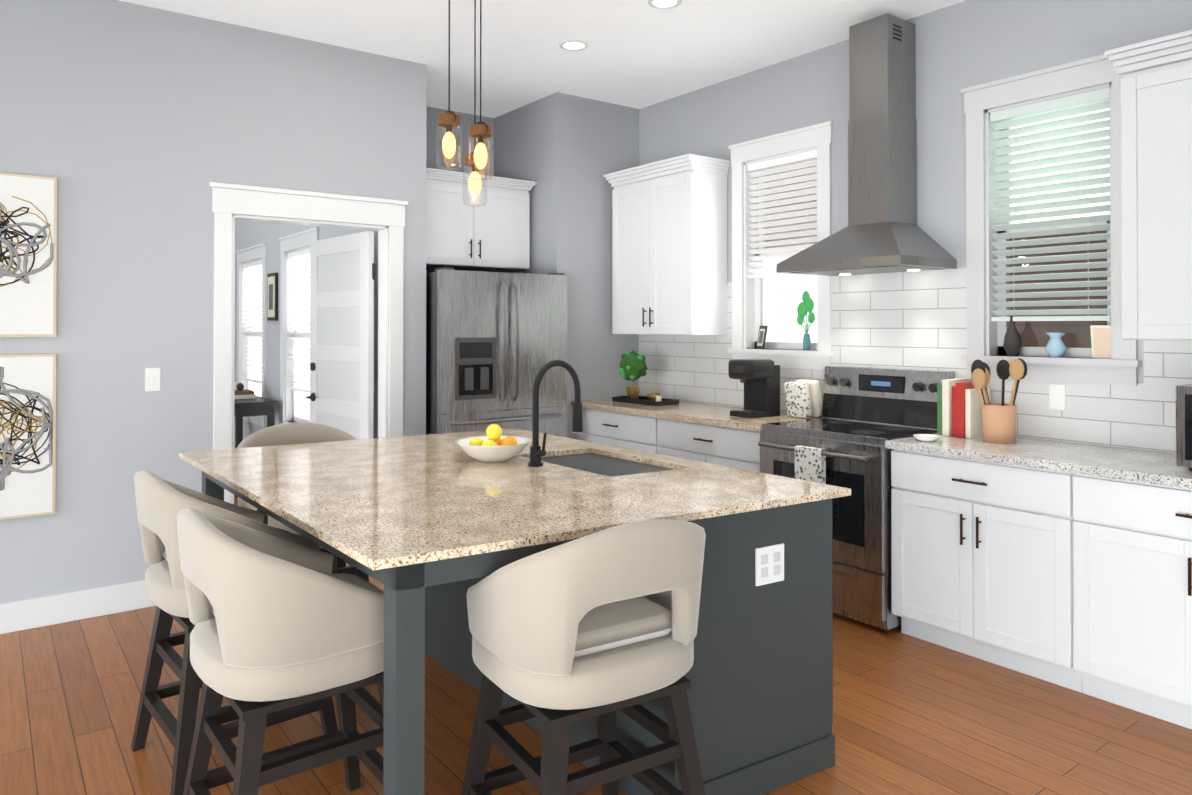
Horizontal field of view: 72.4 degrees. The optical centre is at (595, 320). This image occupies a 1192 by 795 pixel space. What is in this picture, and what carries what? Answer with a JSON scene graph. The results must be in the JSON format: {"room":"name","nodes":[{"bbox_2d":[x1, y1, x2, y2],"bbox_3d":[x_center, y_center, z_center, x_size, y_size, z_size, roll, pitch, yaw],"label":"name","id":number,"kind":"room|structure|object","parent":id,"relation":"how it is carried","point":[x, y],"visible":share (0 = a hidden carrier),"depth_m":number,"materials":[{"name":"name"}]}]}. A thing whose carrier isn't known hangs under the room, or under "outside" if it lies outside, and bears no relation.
{"room":"kitchen","nodes":[
{"label":"kitchen","id":0,"kind":"room"},
{"bbox_2d":[0,0,426,603],"bbox_3d":[-3.607,-0.084,3.313,6.250,3.100,0.120,0,-1,-37],"label":"wall","id":1,"kind":"structure","parent":0,"point":[134,128],"depth_m":4.21,"materials":[{"name":"paint"}]},
{"bbox_2d":[0,354,55,519],"bbox_3d":[-2.925,0.544,3.715,0.770,0.770,0.040,0,-1,-37],"label":"canvas art","id":2,"kind":"object","parent":1,"relation":"attached to","point":[27,431],"visible":1,"depth_m":3.87,"materials":[{"name":"beige"}]},
{"bbox_2d":[0,173,56,336],"bbox_3d":[-2.925,-0.311,3.721,0.770,0.770,0.040,0,-1,-37],"label":"canvas art","id":3,"kind":"object","parent":1,"relation":"attached to","point":[28,236],"visible":1,"depth_m":3.88,"materials":[{"name":"beige"}]},
{"bbox_2d":[0,580,155,633],"bbox_3d":[-4.062,1.393,2.875,5.010,0.140,0.016,0,-1,-37],"label":"baseboard","id":4,"kind":"structure","parent":1,"relation":"attached to","point":[52,610],"depth_m":3.98,"materials":[{"name":"white"}]},
{"bbox_2d":[145,368,159,390],"bbox_3d":[-2.292,0.303,4.214,0.070,0.120,0.010,0,-1,-37],"label":"switch plate","id":5,"kind":"object","parent":1,"relation":"attached to","point":[152,379],"visible":1,"depth_m":4.21,"materials":[{"name":"white plastic"}]},
{"bbox_2d":[209,182,407,503],"bbox_3d":[-1.664,0.367,4.760,1.130,2.220,0.172,0,-1,-37],"label":"door frame","id":6,"kind":"structure","parent":1,"relation":"attached to","point":[231,203],"depth_m":4.68,"materials":[{"name":"white wood"}]},
{"bbox_2d":[305,231,375,439],"bbox_3d":[-1.707,0.459,5.367,0.187,2.030,0.868,0,-1,-37],"label":"door","id":7,"kind":"structure","parent":1,"relation":"in","point":[342,279],"depth_m":5.32,"materials":[{"name":"white wood"}]},
{"bbox_2d":[234,220,377,447],"bbox_3d":[-2.956,-0.052,7.552,0.120,3.100,5.880,0,-1,-37],"label":"wall","id":8,"kind":"structure","parent":0,"point":[248,234],"depth_m":7.40,"materials":[{"name":"grey paint"}]},
{"bbox_2d":[235,243,267,426],"bbox_3d":[-3.352,0.135,8.053,0.154,1.715,1.080,0,-1,-37],"label":"window","id":9,"kind":"structure","parent":8,"relation":"in","point":[252,359],"depth_m":8.18,"materials":[{"name":"white"}]},
{"bbox_2d":[267,273,277,320],"bbox_3d":[-2.942,-0.218,7.407,0.029,0.430,0.270,0,-1,-37],"label":"framed picture","id":10,"kind":"object","parent":8,"relation":"attached to","point":[272,296],"visible":1,"depth_m":7.35,"materials":[{"name":"black plastic"}]},
{"bbox_2d":[278,227,319,423],"bbox_3d":[-2.443,0.126,6.841,0.154,1.715,1.010,0,-1,-37],"label":"window","id":11,"kind":"structure","parent":8,"relation":"in","point":[294,368],"depth_m":7.08,"materials":[{"name":"white"}]},
{"bbox_2d":[426,106,493,272],"bbox_3d":[-1.248,-0.062,6.208,1.000,3.100,0.120,0,-1,-37],"label":"wall","id":12,"kind":"structure","parent":0,"point":[466,119],"depth_m":6.27,"materials":[{"name":"paint"}]},
{"bbox_2d":[426,168,537,271],"bbox_3d":[-1.014,-0.697,5.901,0.988,0.635,0.651,0,-1,-37],"label":"upper cabinet","id":13,"kind":"object","parent":12,"relation":"attached to","point":[492,234],"visible":0.52,"depth_m":5.71,"materials":[{"name":"white wood"}]},
{"bbox_2d":[119,0,964,117],"bbox_3d":[-2.507,-1.683,3.450,8.160,0.100,13.000,0,-1,-37],"label":"ceiling","id":14,"kind":"structure","parent":0,"point":[638,54],"depth_m":4.64,"materials":[{"name":"white paint"}]},
{"bbox_2d":[436,0,461,168],"bbox_3d":[-0.625,-1.142,3.470,0.120,0.979,0.127,0,-1,-37],"label":"pendant light","id":15,"kind":"object","parent":14,"relation":"hanging from","point":[448,120],"visible":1,"depth_m":3.45,"materials":[{"name":"clear glass"}]},
{"bbox_2d":[463,0,486,206],"bbox_3d":[-0.545,-1.076,3.673,0.120,1.109,0.127,0,-1,-37],"label":"pendant light","id":16,"kind":"object","parent":14,"relation":"hanging from","point":[474,186],"visible":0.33,"depth_m":3.66,"materials":[{"name":"clear glass"}]},
{"bbox_2d":[468,0,492,179],"bbox_3d":[-0.491,-1.120,3.475,0.120,1.024,0.127,0,-1,-37],"label":"pendant light","id":17,"kind":"object","parent":14,"relation":"hanging from","point":[481,131],"visible":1,"depth_m":3.46,"materials":[{"name":"clear glass"}]},
{"bbox_2d":[559,39,587,50],"bbox_3d":[-0.131,-1.617,4.782,0.170,0.009,0.170,0,-1,-37],"label":"recessed light","id":18,"kind":"object","parent":14,"relation":"in","point":[573,45],"visible":1,"depth_m":4.77,"materials":[{"name":"white plastic"}]},
{"bbox_2d":[648,0,680,8],"bbox_3d":[0.349,-1.622,4.142,0.170,0.009,0.170,0,-1,-37],"label":"recessed light","id":19,"kind":"object","parent":14,"relation":"in","point":[663,4],"visible":0.96,"depth_m":4.17,"materials":[{"name":"white plastic"}]},
{"bbox_2d":[494,92,638,438],"bbox_3d":[-0.278,-0.061,6.373,0.750,3.100,1.020,0,-1,-37],"label":"wall","id":20,"kind":"structure","parent":0,"point":[566,152],"depth_m":5.93,"materials":[{"name":"paint"}]},
{"bbox_2d":[0,495,1191,794],"bbox_3d":[-2.507,1.517,3.426,8.160,0.100,13.000,0,-1,-37],"label":"floor","id":21,"kind":"structure","parent":0,"point":[912,715],"depth_m":2.91,"materials":[{"name":"brown wood"}]},
{"bbox_2d":[131,471,337,794],"bbox_3d":[-1.235,0.972,2.759,0.557,0.980,0.587,0,-1,-41],"label":"stool","id":22,"kind":"object","parent":21,"relation":"on","point":[160,503],"visible":0.4,"depth_m":2.57,"materials":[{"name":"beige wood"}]},
{"bbox_2d":[234,395,278,497],"bbox_3d":[-3.254,1.097,7.432,0.370,0.800,1.200,0,-1,-37],"label":"console table","id":23,"kind":"object","parent":21,"relation":"on","point":[259,406],"visible":0.38,"depth_m":6.97,"materials":[{"name":"black wood"}]},
{"bbox_2d":[234,382,255,398],"bbox_3d":[-3.318,0.629,7.513,0.200,0.136,0.600,0,-1,-37],"label":"figurine","id":24,"kind":"object","parent":23,"relation":"on","point":[240,392],"visible":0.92,"depth_m":7.31,"materials":[{"name":"beige"}]},
{"bbox_2d":[176,507,383,794],"bbox_3d":[-0.813,0.968,2.203,0.557,0.980,0.587,0,-1,-38],"label":"stool","id":25,"kind":"object","parent":21,"relation":"on","point":[280,624],"visible":0.94,"depth_m":1.98,"materials":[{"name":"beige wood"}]},
{"bbox_2d":[237,422,368,581],"bbox_3d":[-1.324,0.979,3.718,0.587,0.980,0.557,0,-1,-32],"label":"stool","id":26,"kind":"object","parent":21,"relation":"on","point":[293,433],"visible":0.08,"depth_m":3.89,"materials":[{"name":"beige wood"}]},
{"bbox_2d":[426,267,566,436],"bbox_3d":[-0.822,0.579,5.619,0.940,1.810,0.966,0,-1,-37],"label":"fridge","id":27,"kind":"object","parent":21,"relation":"on","point":[496,342],"visible":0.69,"depth_m":5.21,"materials":[{"name":"silver metal"}]},
{"bbox_2d":[202,472,844,794],"bbox_3d":[-0.411,1.018,3.058,1.565,0.892,2.041,0,-1,-37],"label":"kitchen island","id":28,"kind":"object","parent":21,"relation":"on","point":[760,695],"depth_m":2.51,"materials":[{"name":"grey wood"}]},
{"bbox_2d":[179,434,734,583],"bbox_3d":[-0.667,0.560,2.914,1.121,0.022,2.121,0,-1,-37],"label":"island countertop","id":29,"kind":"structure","parent":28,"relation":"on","point":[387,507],"depth_m":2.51,"materials":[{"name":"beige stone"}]},
{"bbox_2d":[454,424,531,462],"bbox_3d":[-0.406,0.479,3.224,0.304,0.144,0.304,0,-1,-37],"label":"fruit bowl","id":30,"kind":"object","parent":29,"relation":"on","point":[494,445],"visible":1,"depth_m":3.16,"materials":[{"name":"white ceramic"}]},
{"bbox_2d":[528,360,582,466],"bbox_3d":[-0.138,0.350,3.135,0.245,0.400,0.109,0,-1,-37],"label":"faucet","id":31,"kind":"object","parent":29,"relation":"on","point":[536,452],"visible":1,"depth_m":3.10,"materials":[{"name":"black metal"}]},
{"bbox_2d":[439,428,850,515],"bbox_3d":[0.000,0.563,3.325,0.531,0.022,2.067,0,-1,-37],"label":"island countertop","id":32,"kind":"structure","parent":28,"relation":"on","point":[752,493],"depth_m":2.78,"materials":[{"name":"beige stone"}]},
{"bbox_2d":[541,448,674,475],"bbox_3d":[0.014,0.673,3.212,0.407,0.224,0.690,0,-1,-37],"label":"sink","id":33,"kind":"object","parent":32,"relation":"in","point":[607,463],"depth_m":3.30,"materials":[{"name":"grey metal"}]},
{"bbox_2d":[462,519,705,794],"bbox_3d":[-0.028,0.967,2.152,0.587,0.980,0.557,0,-1,-32],"label":"stool","id":34,"kind":"object","parent":21,"relation":"on","point":[602,625],"visible":1,"depth_m":1.96,"materials":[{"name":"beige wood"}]},
{"bbox_2d":[576,406,662,454],"bbox_3d":[0.373,1.046,5.620,0.596,0.876,0.941,0,-1,-37],"label":"base cabinet","id":35,"kind":"object","parent":21,"relation":"on","point":[630,431],"depth_m":5.38,"materials":[{"name":"white wood"}]},
{"bbox_2d":[663,418,761,471],"bbox_3d":[0.864,1.041,4.966,0.596,0.876,0.941,0,-1,-37],"label":"base cabinet","id":36,"kind":"object","parent":21,"relation":"on","point":[712,434],"depth_m":4.72,"materials":[{"name":"white wood"}]},
{"bbox_2d":[571,398,821,429],"bbox_3d":[0.602,0.584,5.283,0.626,0.036,1.764,0,-1,-37],"label":"countertop","id":37,"kind":"structure","parent":36,"relation":"on","point":[705,414],"depth_m":5.05,"materials":[{"name":"beige stone"}]},
{"bbox_2d":[612,350,678,405],"bbox_3d":[0.341,0.388,5.671,0.215,0.362,0.480,0,-1,-37],"label":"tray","id":38,"kind":"object","parent":37,"relation":"on","point":[633,367],"visible":1,"depth_m":5.71,"materials":[{"name":"green plant"}]},
{"bbox_2d":[728,359,779,417],"bbox_3d":[0.928,0.395,4.824,0.277,0.335,0.190,0,-1,-37],"label":"coffee maker","id":39,"kind":"object","parent":37,"relation":"on","point":[759,379],"visible":1,"depth_m":4.78,"materials":[{"name":"black plastic"}]},
{"bbox_2d":[784,379,822,417],"bbox_3d":[1.208,0.450,4.739,0.194,0.215,0.150,0,-1,-37],"label":"dish towels","id":40,"kind":"object","parent":37,"relation":"on","point":[803,398],"visible":0.98,"depth_m":4.69,"materials":[{"name":"beige fabric"}]},
{"bbox_2d":[758,366,954,632],"bbox_3d":[1.323,0.866,4.241,0.700,1.215,0.752,0,-1,-37],"label":"range","id":41,"kind":"object","parent":21,"relation":"on","point":[867,412],"visible":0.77,"depth_m":4.00,"materials":[{"name":"silver metal"}]},
{"bbox_2d":[891,449,1092,695],"bbox_3d":[1.865,1.031,3.631,0.596,0.876,0.853,0,-1,-37],"label":"base cabinet","id":42,"kind":"object","parent":21,"relation":"on","point":[1066,564],"depth_m":3.40,"materials":[{"name":"white wood"}]},
{"bbox_2d":[885,433,1191,488],"bbox_3d":[2.511,0.564,2.739,0.626,0.036,3.068,0,-1,-37],"label":"countertop","id":43,"kind":"structure","parent":42,"relation":"on","point":[1145,467],"depth_m":3.34,"materials":[{"name":"beige stone"}]},
{"bbox_2d":[913,434,940,441],"bbox_3d":[1.525,0.541,3.758,0.118,0.025,0.120,0,-1,-37],"label":"dish","id":44,"kind":"object","parent":43,"relation":"on","point":[926,437],"visible":1,"depth_m":3.74,"materials":[{"name":"white ceramic"}]},
{"bbox_2d":[937,378,990,437],"bbox_3d":[1.791,0.421,3.972,0.202,0.270,0.168,0,-1,-37],"label":"books","id":45,"kind":"object","parent":43,"relation":"on","point":[959,408],"visible":0.83,"depth_m":3.90,"materials":[{"name":"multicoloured paper"}]},
{"bbox_2d":[971,358,1026,443],"bbox_3d":[1.861,0.361,3.740,0.164,0.386,0.242,0,-1,-37],"label":"utensil crock","id":46,"kind":"object","parent":43,"relation":"on","point":[999,423],"visible":1,"depth_m":3.69,"materials":[{"name":"brown ceramic"}]},
{"bbox_2d":[1176,384,1191,469],"bbox_3d":[2.453,0.393,2.917,0.405,0.310,0.520,0,-1,-37],"label":"microwave","id":47,"kind":"object","parent":43,"relation":"on","point":[1183,425],"visible":1,"depth_m":2.99,"materials":[{"name":"silver metal"}]},
{"bbox_2d":[1093,477,1191,728],"bbox_3d":[2.343,1.026,2.995,0.596,0.876,0.986,0,-1,-37],"label":"base cabinet","id":48,"kind":"object","parent":21,"relation":"on","point":[1142,534],"depth_m":2.98,"materials":[{"name":"white wood"}]},
{"bbox_2d":[797,291,814,349],"bbox_3d":[1.279,-0.002,4.956,0.047,0.360,0.138,0,-1,-37],"label":"vase","id":49,"kind":"object","parent":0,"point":[806,305],"depth_m":4.94,"materials":[{"name":"teal"}]},
{"bbox_2d":[639,0,1191,453],"bbox_3d":[2.187,-0.080,3.847,0.160,3.100,8.020,0,-1,-37],"label":"wall","id":50,"kind":"structure","parent":0,"point":[959,46],"depth_m":4.26,"materials":[{"name":"paint"}]},
{"bbox_2d":[603,154,730,334],"bbox_3d":[0.476,-0.486,5.673,0.381,1.160,0.904,0,-1,-37],"label":"upper cabinet","id":51,"kind":"object","parent":50,"relation":"attached to","point":[669,246],"visible":1,"depth_m":5.44,"materials":[{"name":"white wood"}]},
{"bbox_2d":[728,121,833,369],"bbox_3d":[1.192,-0.438,5.128,0.194,1.455,0.820,0,-1,-37],"label":"kitchen window","id":52,"kind":"structure","parent":50,"relation":"in","point":[793,192],"depth_m":5.18,"materials":[{"name":"white"}]},
{"bbox_2d":[756,326,767,348],"bbox_3d":[1.070,0.105,5.210,0.054,0.149,0.110,0,0,-12],"label":"framed picture","id":53,"kind":"object","parent":52,"relation":"on","point":[762,333],"visible":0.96,"depth_m":5.19,"materials":[{"name":"black plastic"}]},
{"bbox_2d":[776,13,956,275],"bbox_3d":[1.417,-0.923,4.326,0.496,1.326,0.760,0,-1,-37],"label":"range hood","id":54,"kind":"object","parent":50,"relation":"attached to","point":[882,232],"visible":1,"depth_m":4.26,"materials":[{"name":"silver metal"}]},
{"bbox_2d":[638,268,1191,452],"bbox_3d":[2.006,0.143,3.946,0.008,0.825,5.600,0,-1,-37],"label":"tile backsplash","id":55,"kind":"structure","parent":50,"relation":"attached to","point":[914,320],"depth_m":4.29,"materials":[{"name":"white tile"}]},
{"bbox_2d":[1049,384,1065,409],"bbox_3d":[2.132,0.352,3.764,0.006,0.115,0.070,0,-1,-37],"label":"outlet","id":56,"kind":"object","parent":55,"relation":"attached to","point":[1057,397],"visible":1,"depth_m":3.76,"materials":[{"name":"white plastic"}]},
{"bbox_2d":[961,54,1141,385],"bbox_3d":[2.151,-0.447,3.850,0.194,1.455,0.795,0,-1,-37],"label":"kitchen window","id":57,"kind":"structure","parent":50,"relation":"in","point":[1043,258],"depth_m":3.86,"materials":[{"name":"white wood"}]},
{"bbox_2d":[1003,316,1021,355],"bbox_3d":[2.025,0.073,3.961,0.084,0.195,0.084,0,-1,-37],"label":"vase","id":58,"kind":"object","parent":57,"relation":"on","point":[1012,344],"visible":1,"depth_m":3.94,"materials":[{"name":"grey ceramic"}]},
{"bbox_2d":[1045,332,1066,356],"bbox_3d":[2.145,0.112,3.801,0.090,0.115,0.090,0,-1,-37],"label":"vase","id":59,"kind":"object","parent":57,"relation":"on","point":[1055,346],"visible":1,"depth_m":3.77,"materials":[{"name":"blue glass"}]},
{"bbox_2d":[1090,325,1110,358],"bbox_3d":[2.262,0.094,3.639,0.027,0.149,0.090,0,-1,-37],"label":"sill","id":60,"kind":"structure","parent":57,"relation":"on","point":[1101,340],"depth_m":3.64,"materials":[{"name":"beige"}]},
{"bbox_2d":[1113,46,1191,340],"bbox_3d":[2.524,-0.475,2.987,0.326,1.097,0.966,0,-1,-37],"label":"upper cabinet","id":61,"kind":"object","parent":50,"relation":"attached to","point":[1156,178],"depth_m":3.18,"materials":[{"name":"white wood"}]}
]}

